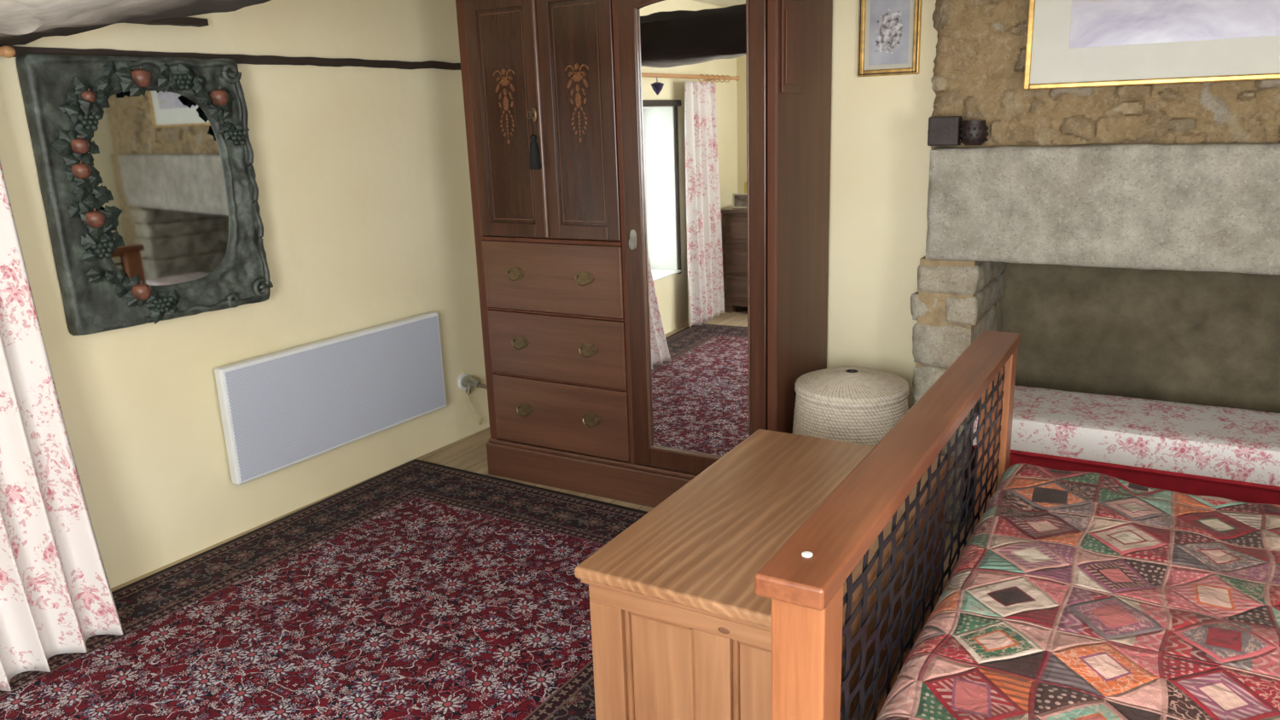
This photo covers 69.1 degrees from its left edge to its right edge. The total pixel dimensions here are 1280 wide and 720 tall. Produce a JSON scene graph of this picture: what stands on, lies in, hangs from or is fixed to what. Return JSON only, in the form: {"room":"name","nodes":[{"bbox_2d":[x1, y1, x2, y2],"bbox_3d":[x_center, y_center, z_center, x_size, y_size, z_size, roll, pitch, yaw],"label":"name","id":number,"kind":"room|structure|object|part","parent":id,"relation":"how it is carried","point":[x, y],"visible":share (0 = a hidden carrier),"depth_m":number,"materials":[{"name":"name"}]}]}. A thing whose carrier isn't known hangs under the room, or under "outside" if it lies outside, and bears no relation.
{"room":"bedroom","nodes":[
{"label":"bedroom","id":0,"kind":"room"},
{"bbox_2d":[0,0,489,588],"bbox_3d":[-2.418,-0.251,2.825,0.450,2.420,5.149,8,17,32],"label":"wall","id":1,"kind":"structure","parent":0,"point":[363,178],"depth_m":3.86,"materials":[{"name":"yellow paint"}]},
{"bbox_2d":[0,45,15,58],"bbox_3d":[-2.547,-0.688,1.968,0.257,0.036,2.194,7,17,30],"label":"pole","id":2,"kind":"object","parent":1,"relation":"attached to","point":[7,51],"visible":1,"depth_m":2.79,"materials":[{"name":"brown wood"}]},
{"bbox_2d":[0,161,123,691],"bbox_3d":[-1.923,0.025,2.729,0.296,1.851,0.393,7,17,30],"label":"curtain","id":3,"kind":"object","parent":2,"relation":"hanging from","point":[55,593],"visible":1,"depth_m":2.88,"materials":[{"name":"white fabric"}]},
{"bbox_2d":[15,53,273,336],"bbox_3d":[-1.696,-0.599,3.304,0.103,0.927,0.745,9,18,35],"label":"wall mirror","id":4,"kind":"object","parent":1,"relation":"attached to","point":[149,189],"visible":1,"depth_m":3.27,"materials":[{"name":"plastic"}]},
{"bbox_2d":[87,90,229,285],"bbox_3d":[-1.715,-0.613,3.341,0.004,0.700,0.500,9,18,35],"label":"mirror glass","id":5,"kind":"object","parent":4,"relation":"attached to","point":[162,160],"depth_m":3.35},
{"bbox_3d":[-1.629,-0.624,3.389,0.034,0.910,0.511,9,18,35],"label":"rope moulding","id":6,"kind":"part","parent":4,"relation":"part of","materials":[{"name":"plastic"}]},
{"bbox_2d":[0,0,302,44],"bbox_3d":[0.134,-0.839,1.514,5.113,0.303,0.410,7,17,30],"label":"ceiling","id":7,"kind":"structure","parent":1,"relation":"attached to","point":[21,21],"depth_m":2.37,"materials":[{"name":"white paint"}]},
{"bbox_2d":[162,17,208,27],"bbox_3d":[-1.699,-1.205,3.299,0.055,0.034,0.330,8,18,32],"label":"ceiling beam","id":8,"kind":"structure","parent":1,"relation":"attached to","point":[177,21],"depth_m":3.36,"materials":[{"name":"brown wood"}]},
{"bbox_2d":[0,46,460,69],"bbox_3d":[-1.436,-1.201,3.732,0.034,0.041,2.162,8,17,32],"label":"room structure","id":9,"kind":"structure","parent":1,"relation":"attached to","point":[241,60],"depth_m":3.64},
{"bbox_2d":[214,312,446,484],"bbox_3d":[-1.319,0.130,4.119,0.088,0.480,1.164,8,17,32],"label":"heater","id":10,"kind":"object","parent":1,"relation":"attached to","point":[281,410],"visible":1,"depth_m":4.00,"materials":[{"name":"white metal"}]},
{"bbox_2d":[457,372,486,424],"bbox_3d":[-0.751,0.214,4.792,0.359,0.282,0.118,4,16,23],"label":"wall socket","id":11,"kind":"object","parent":1,"relation":"attached to","point":[464,381],"visible":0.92,"depth_m":4.79,"materials":[{"name":"white plastic"}]},
{"bbox_3d":[-0.911,0.112,4.820,0.014,0.088,0.088,8,17,32],"label":"plate","id":12,"kind":"part","parent":11,"relation":"part of","materials":[{"name":"white plastic"}]},
{"bbox_2d":[110,427,971,592],"bbox_3d":[0.011,1.163,2.069,6.000,0.100,5.900,7,17,30],"label":"floor","id":13,"kind":"structure","parent":0,"point":[468,453],"depth_m":4.41,"materials":[{"name":"brown wood"}]},
{"bbox_2d":[0,459,648,719],"bbox_3d":[-1.054,0.971,2.720,2.100,0.013,3.160,7,17,32],"label":"rug","id":14,"kind":"object","parent":13,"relation":"on","point":[416,590],"visible":0.8,"depth_m":3.09,"materials":[{"name":"red carpet"}]},
{"bbox_2d":[455,0,832,507],"bbox_3d":[0.011,-0.525,3.948,1.517,2.210,0.630,7,17,30],"label":"wardrobe","id":15,"kind":"object","parent":13,"relation":"on","point":[649,179],"visible":0.94,"depth_m":3.68,"materials":[{"name":"brown wood"}]},
{"bbox_3d":[-0.549,-1.001,3.858,0.242,0.863,0.010,7,17,30],"label":"door panel","id":16,"kind":"part","parent":15,"relation":"part of","materials":[{"name":"brown wood"}]},
{"bbox_3d":[-0.551,-1.000,3.855,0.354,0.975,0.022,7,17,30],"label":"door","id":17,"kind":"part","parent":15,"relation":"part of","materials":[{"name":"brown wood"}]},
{"bbox_3d":[-0.544,-0.370,4.001,0.096,0.060,0.024,7,17,30],"label":"handle","id":18,"kind":"part","parent":15,"relation":"part of","materials":[{"name":"gold metal"}]},
{"bbox_3d":[-0.533,-0.075,4.079,0.096,0.060,0.024,7,17,30],"label":"handle","id":19,"kind":"part","parent":15,"relation":"part of","materials":[{"name":"gold metal"}]},
{"bbox_3d":[-0.522,0.224,4.157,0.096,0.060,0.024,7,17,30],"label":"handle","id":20,"kind":"part","parent":15,"relation":"part of","materials":[{"name":"gold metal"}]},
{"bbox_3d":[-0.375,-0.347,3.933,0.710,0.296,0.023,7,17,30],"label":"drawer","id":21,"kind":"part","parent":15,"relation":"part of","materials":[{"name":"brown wood"}]},
{"bbox_3d":[-0.364,-0.052,4.011,0.710,0.286,0.023,7,17,30],"label":"drawer","id":22,"kind":"part","parent":15,"relation":"part of","materials":[{"name":"brown wood"}]},
{"bbox_3d":[-0.353,0.247,4.089,0.710,0.308,0.023,7,17,30],"label":"drawer","id":23,"kind":"part","parent":15,"relation":"part of","materials":[{"name":"brown wood"}]},
{"bbox_3d":[-0.238,-0.966,3.680,0.234,0.863,0.010,7,17,30],"label":"door panel","id":24,"kind":"part","parent":15,"relation":"part of","materials":[{"name":"brown wood"}]},
{"bbox_3d":[-0.240,-0.965,3.677,0.346,0.975,0.022,7,17,30],"label":"door","id":25,"kind":"part","parent":15,"relation":"part of","materials":[{"name":"brown wood"}]},
{"bbox_3d":[-0.236,-0.335,3.824,0.096,0.060,0.024,7,17,30],"label":"handle","id":26,"kind":"part","parent":15,"relation":"part of","materials":[{"name":"gold metal"}]},
{"bbox_3d":[-0.225,-0.040,3.902,0.096,0.060,0.024,7,17,30],"label":"handle","id":27,"kind":"part","parent":15,"relation":"part of","materials":[{"name":"gold metal"}]},
{"bbox_3d":[-0.214,0.259,3.980,0.096,0.060,0.024,7,17,30],"label":"handle","id":28,"kind":"part","parent":15,"relation":"part of","materials":[{"name":"gold metal"}]},
{"bbox_3d":[-0.029,-0.474,3.663,0.032,0.078,0.018,7,17,30],"label":"handle","id":29,"kind":"part","parent":15,"relation":"part of","materials":[{"name":"silver metal"}]},
{"bbox_3d":[0.206,-0.465,3.546,0.597,1.921,0.026,7,17,30],"label":"mirror door","id":30,"kind":"part","parent":15,"relation":"part of","materials":[{"name":"brown wood"}]},
{"bbox_3d":[0.207,-0.460,3.534,0.461,1.757,0.015,7,17,30],"label":"moulding","id":31,"kind":"part","parent":15,"relation":"part of","materials":[{"name":"brown wood"}]},
{"bbox_2d":[637,0,748,457],"bbox_3d":[0.213,-0.465,3.543,0.461,1.765,0.004,7,17,30],"label":"mirror","id":32,"kind":"object","parent":15,"relation":"attached to","point":[693,55],"depth_m":3.53,"materials":[{"name":"clear glass"}]},
{"bbox_3d":[0.549,-1.113,3.316,0.014,0.310,0.210,7,17,30],"label":"raised panel","id":33,"kind":"part","parent":15,"relation":"part of","materials":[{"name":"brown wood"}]},
{"bbox_3d":[0.638,-0.497,3.615,0.008,1.940,0.565,7,17,30],"label":"panel","id":34,"kind":"part","parent":15,"relation":"part of","materials":[{"name":"brown wood"}]},
{"bbox_2d":[574,429,952,719],"bbox_3d":[0.392,0.662,2.508,0.616,0.584,1.077,7,17,30],"label":"chest","id":35,"kind":"object","parent":13,"relation":"on","point":[681,630],"visible":0.71,"depth_m":2.17,"materials":[{"name":"brown wood"}]},
{"bbox_3d":[0.052,0.755,2.144,0.188,0.368,0.014,7,17,30],"label":"panel moulding","id":36,"kind":"part","parent":35,"relation":"part of","materials":[{"name":"brown wood"}]},
{"bbox_3d":[0.057,0.753,2.151,0.188,0.368,0.008,7,17,30],"label":"panel","id":37,"kind":"part","parent":35,"relation":"part of","materials":[{"name":"brown wood"}]},
{"bbox_3d":[0.142,0.565,2.033,0.587,0.050,0.030,7,17,30],"label":"rail","id":38,"kind":"part","parent":35,"relation":"part of","materials":[{"name":"brown wood"}]},
{"bbox_3d":[0.285,0.782,2.010,0.180,0.368,0.014,7,17,30],"label":"panel moulding","id":39,"kind":"part","parent":35,"relation":"part of","materials":[{"name":"brown wood"}]},
{"bbox_3d":[0.290,0.780,2.018,0.180,0.368,0.008,7,17,30],"label":"panel","id":40,"kind":"part","parent":35,"relation":"part of","materials":[{"name":"brown wood"}]},
{"bbox_3d":[0.382,0.394,2.437,0.616,0.030,1.077,7,17,30],"label":"lid","id":41,"kind":"part","parent":35,"relation":"part of","materials":[{"name":"brown wood"}]},
{"bbox_3d":[0.387,0.415,2.441,0.604,0.014,1.054,7,17,30],"label":"lid moulding","id":42,"kind":"part","parent":35,"relation":"part of","materials":[{"name":"brown wood"}]},
{"bbox_2d":[792,366,909,446],"bbox_3d":[0.812,0.347,3.596,0.448,0.636,0.448,9,18,35],"label":"laundry basket","id":43,"kind":"object","parent":13,"relation":"on","point":[852,404],"visible":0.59,"depth_m":3.39,"materials":[{"name":"wicker"}]},
{"bbox_2d":[754,330,1020,719],"bbox_3d":[1.578,0.605,1.673,2.212,1.070,1.747,7,17,30],"label":"bed","id":44,"kind":"object","parent":13,"relation":"on","point":[804,579],"visible":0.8,"depth_m":1.73,"materials":[{"name":"brown wood"}]},
{"bbox_3d":[0.272,0.780,1.537,0.086,0.892,0.088,7,17,30],"label":"post","id":45,"kind":"part","parent":44,"relation":"part of","materials":[{"name":"brown wood"}]},
{"bbox_3d":[0.686,0.749,2.255,0.060,0.120,1.536,7,17,30],"label":"rail","id":46,"kind":"part","parent":44,"relation":"part of","materials":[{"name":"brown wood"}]},
{"bbox_3d":[1.090,0.396,2.887,0.086,0.892,0.088,7,17,30],"label":"post","id":47,"kind":"part","parent":44,"relation":"part of","materials":[{"name":"brown wood"}]},
{"bbox_2d":[909,0,1279,524],"bbox_3d":[2.353,-0.490,3.092,2.696,2.428,0.760,7,17,30],"label":"fireplace","id":48,"kind":"object","parent":13,"relation":"on","point":[1129,235],"visible":0.62,"depth_m":3.30,"materials":[{"name":"stone"}]},
{"bbox_2d":[927,116,962,145],"bbox_3d":[1.099,-0.826,3.350,0.107,0.102,0.065,7,17,30],"label":"wooden box","id":49,"kind":"object","parent":48,"relation":"on","point":[944,130],"visible":0.98,"depth_m":3.32,"materials":[{"name":"brown wood"}]},
{"bbox_2d":[959,120,988,145],"bbox_3d":[1.186,-0.807,3.300,0.096,0.085,0.096,7,17,30],"label":"candle holder","id":50,"kind":"object","parent":48,"relation":"on","point":[973,132],"visible":1,"depth_m":3.27,"materials":[{"name":"black metal"}]},
{"bbox_2d":[1023,0,1279,89],"bbox_3d":[1.803,-1.219,2.815,1.155,0.720,0.025,7,17,30],"label":"framed print","id":51,"kind":"object","parent":48,"relation":"attached to","point":[1071,43],"visible":1,"depth_m":2.98},
{"bbox_2d":[972,385,1279,505],"bbox_3d":[2.022,0.463,3.261,1.587,0.507,0.466,7,17,30],"label":"seat","id":52,"kind":"object","parent":13,"relation":"on","point":[1191,449],"visible":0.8,"depth_m":3.20,"materials":[{"name":"white fabric"}]},
{"bbox_3d":[2.031,0.526,3.293,1.550,0.368,0.410,7,17,30],"label":"seat","id":53,"kind":"part","parent":52,"relation":"part of","materials":[{"name":"red fabric"}]},
{"bbox_2d":[826,0,937,409],"bbox_3d":[1.413,-0.658,3.848,5.700,2.420,0.630,7,17,30],"label":"wall","id":54,"kind":"structure","parent":0,"point":[880,151],"depth_m":3.75,"materials":[{"name":"yellow paint"}]},
{"bbox_2d":[857,0,922,76],"bbox_3d":[0.954,-1.268,3.558,0.237,0.342,0.024,7,17,30],"label":"framed sketch","id":55,"kind":"object","parent":54,"relation":"attached to","point":[889,31],"visible":1,"depth_m":3.56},
{"bbox_2d":[868,0,910,65],"bbox_3d":[0.954,-1.268,3.559,0.153,0.259,0.001,7,17,30],"label":"print","id":56,"kind":"object","parent":55,"relation":"attached to","point":[889,20],"depth_m":3.56},
{"bbox_3d":[1.568,0.731,1.653,1.970,0.240,1.485,7,17,30],"label":"mattress","id":57,"kind":"object","parent":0,"visible":0},
{"bbox_2d":[875,463,1279,719],"bbox_3d":[1.548,0.666,1.653,1.997,0.224,1.578,7,17,30],"label":"patchwork quilt","id":58,"kind":"object","parent":57,"relation":"on","point":[1073,595],"visible":1,"depth_m":1.90,"materials":[{"name":"multicoloured fabric"}]}
]}

